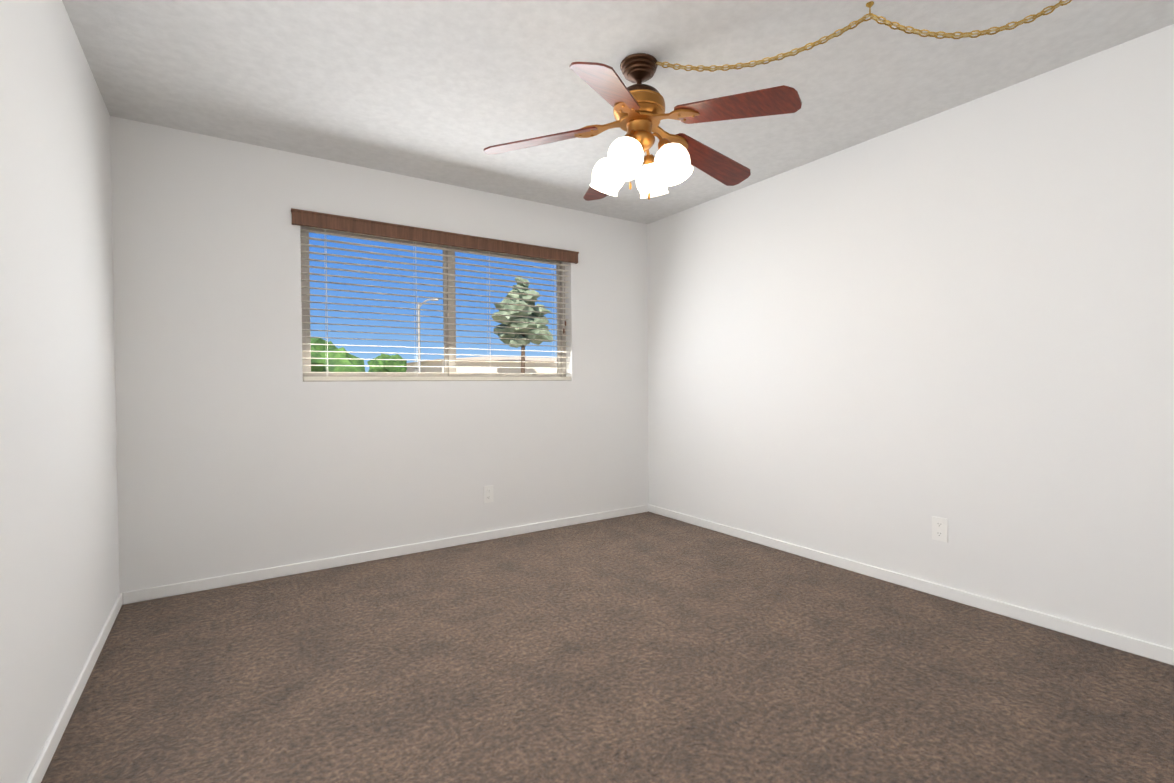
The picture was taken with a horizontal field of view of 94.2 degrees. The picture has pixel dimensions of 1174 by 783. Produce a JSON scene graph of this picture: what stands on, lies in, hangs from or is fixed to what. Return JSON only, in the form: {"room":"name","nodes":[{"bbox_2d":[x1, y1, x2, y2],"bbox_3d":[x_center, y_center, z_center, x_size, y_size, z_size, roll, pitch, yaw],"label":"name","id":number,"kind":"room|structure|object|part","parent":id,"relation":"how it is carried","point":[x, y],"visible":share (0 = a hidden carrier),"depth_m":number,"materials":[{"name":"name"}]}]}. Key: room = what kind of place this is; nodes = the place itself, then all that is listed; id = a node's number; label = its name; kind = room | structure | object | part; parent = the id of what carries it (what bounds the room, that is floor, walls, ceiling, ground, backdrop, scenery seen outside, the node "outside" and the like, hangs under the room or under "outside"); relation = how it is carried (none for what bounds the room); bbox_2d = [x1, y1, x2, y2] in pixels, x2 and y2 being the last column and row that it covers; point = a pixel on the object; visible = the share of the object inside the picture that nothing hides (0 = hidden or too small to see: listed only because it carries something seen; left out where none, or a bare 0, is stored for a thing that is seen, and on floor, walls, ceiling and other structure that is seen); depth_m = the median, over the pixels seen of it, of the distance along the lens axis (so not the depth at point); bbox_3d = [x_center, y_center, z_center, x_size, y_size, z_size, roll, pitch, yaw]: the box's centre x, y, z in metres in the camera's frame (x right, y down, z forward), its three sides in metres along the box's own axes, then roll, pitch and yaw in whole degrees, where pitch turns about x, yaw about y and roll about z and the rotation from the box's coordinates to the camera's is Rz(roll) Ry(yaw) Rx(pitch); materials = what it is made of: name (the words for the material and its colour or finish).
{"room":"empty bedroom","nodes":[
{"label":"empty bedroom","id":0,"kind":"room"},
{"bbox_2d":[0,0,118,782],"bbox_3d":[-1.224,-0.130,0.896,0.150,2.440,4.600,-1,1,-34],"label":"wall","id":1,"kind":"structure","parent":0,"point":[59,568],"depth_m":1.71,"materials":[{"name":"white paint"}]},
{"bbox_2d":[26,592,125,782],"bbox_3d":[-1.147,1.058,0.959,0.016,0.062,4.300,-1,1,-34],"label":"baseboard","id":2,"kind":"structure","parent":1,"relation":"attached to","point":[44,759],"depth_m":1.83,"materials":[{"name":"white wood"}]},
{"bbox_2d":[110,116,648,592],"bbox_3d":[-0.960,-0.173,3.748,3.459,2.440,0.150,-1,1,-34],"label":"wall","id":3,"kind":"structure","parent":0,"point":[242,444],"depth_m":3.17,"materials":[{"name":"white paint"}]},
{"bbox_2d":[126,504,649,603],"bbox_3d":[-0.911,1.017,3.695,3.390,0.062,0.012,-1,1,-34],"label":"baseboard","id":4,"kind":"structure","parent":3,"relation":"attached to","point":[175,589],"depth_m":3.34,"materials":[{"name":"white wood"}]},
{"bbox_2d":[291,208,578,263],"bbox_3d":[-0.885,-1.020,3.681,1.962,0.087,0.032,-1,1,-34],"label":"blind valance","id":5,"kind":"object","parent":3,"relation":"attached to","point":[344,223],"visible":1,"depth_m":3.55,"materials":[{"name":"brown wood"}]},
{"bbox_2d":[300,225,570,381],"bbox_3d":[-0.928,-0.554,3.753,1.859,0.966,0.143,-1,1,-34],"label":"window blinds","id":6,"kind":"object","parent":3,"relation":"in","point":[449,305],"depth_m":3.68,"materials":[{"name":"silver metal"}]},
{"bbox_2d":[483,485,492,502],"bbox_3d":[-0.693,0.722,3.840,0.072,0.118,0.010,-1,1,-34],"label":"outlet","id":7,"kind":"object","parent":3,"relation":"attached to","point":[488,493],"visible":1,"depth_m":3.84,"materials":[{"name":"white plastic"}]},
{"bbox_2d":[41,511,1173,782],"bbox_3d":[0.285,1.114,1.917,3.759,0.100,4.600,-1,1,-34],"label":"floor","id":8,"kind":"structure","parent":0,"point":[645,647],"depth_m":2.01,"materials":[{"name":"carpet"}]},
{"bbox_2d":[62,0,1173,223],"bbox_3d":[0.266,-1.435,1.880,3.759,0.120,4.600,-1,1,-34],"label":"ceiling","id":9,"kind":"structure","parent":0,"point":[445,91],"depth_m":2.34,"materials":[{"name":"paint"}]},
{"bbox_2d":[483,0,1071,200],"bbox_3d":[1.075,-0.371,1.920,2.084,2.021,2.877,-1,1,-34],"label":"ceiling fan","id":10,"kind":"object","parent":9,"relation":"hanging from","point":[640,114],"visible":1,"depth_m":2.21,"materials":[{"name":"brown wood"}]},
{"bbox_3d":[1.515,-0.373,1.794,1.492,2.021,2.179,-1,1,-34],"label":"swag chain","id":11,"kind":"part","parent":10,"relation":"part of","materials":[{"name":"gold metal"}]},
{"bbox_2d":[647,24,1173,648],"bbox_3d":[1.776,-0.181,2.900,0.150,2.440,4.600,-1,1,-34],"label":"wall","id":12,"kind":"structure","parent":0,"point":[881,350],"depth_m":2.68,"materials":[{"name":"white paint"}]},
{"bbox_2d":[650,505,1173,665],"bbox_3d":[1.716,1.009,2.872,0.016,0.062,4.300,-1,1,-34],"label":"baseboard","id":13,"kind":"structure","parent":12,"relation":"attached to","point":[1156,652],"depth_m":2.69,"materials":[{"name":"white wood"}]},
{"bbox_2d":[932,516,947,541],"bbox_3d":[1.786,0.697,2.764,0.010,0.118,0.072,-1,1,-34],"label":"outlet","id":14,"kind":"object","parent":12,"relation":"attached to","point":[939,529],"visible":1,"depth_m":2.76,"materials":[{"name":"white plastic"}]},
{"label":"outside","id":15,"kind":"structure","parent":0,"visible":0},
{"bbox_3d":[-29.049,0.673,78.711,200.000,0.200,155.400,-1,1,-34],"label":"ground","id":16,"kind":"structure","parent":15,"visible":0},
{"bbox_2d":[311,338,364,371],"bbox_3d":[-9.769,-0.302,19.597,3.190,3.172,3.023,-1,1,-34],"label":"tree","id":17,"kind":"object","parent":16,"relation":"on","point":[354,360],"depth_m":19.05,"materials":[{"name":"green plant"}]},
{"bbox_2d":[367,353,406,371],"bbox_3d":[-18.130,-1.262,49.416,3.616,4.354,3.564,-1,1,-34],"label":"tree","id":18,"kind":"object","parent":16,"relation":"on","point":[383,366],"depth_m":48.20,"materials":[{"name":"green plant"}]},
{"bbox_2d":[417,299,438,371],"bbox_3d":[-11.496,-2.852,39.548,1.640,7.720,0.319,0,1,0],"label":"street lamp","id":19,"kind":"object","parent":16,"relation":"on","point":[418,326],"depth_m":39.45,"materials":[{"name":"silver metal"}]},
{"bbox_2d":[406,356,556,372],"bbox_3d":[-6.834,-1.465,57.640,23.000,4.352,15.000,-1,1,-34],"label":"building","id":20,"kind":"structure","parent":16,"relation":"on","point":[470,365],"depth_m":49.12,"materials":[{"name":"white paint"}]},
{"bbox_2d":[491,277,553,372],"bbox_3d":[-5.472,-4.248,44.920,5.497,10.273,4.411,-1,1,-34],"label":"tree","id":21,"kind":"object","parent":16,"relation":"on","point":[524,325],"depth_m":43.88,"materials":[{"name":"green plant"}]}
]}

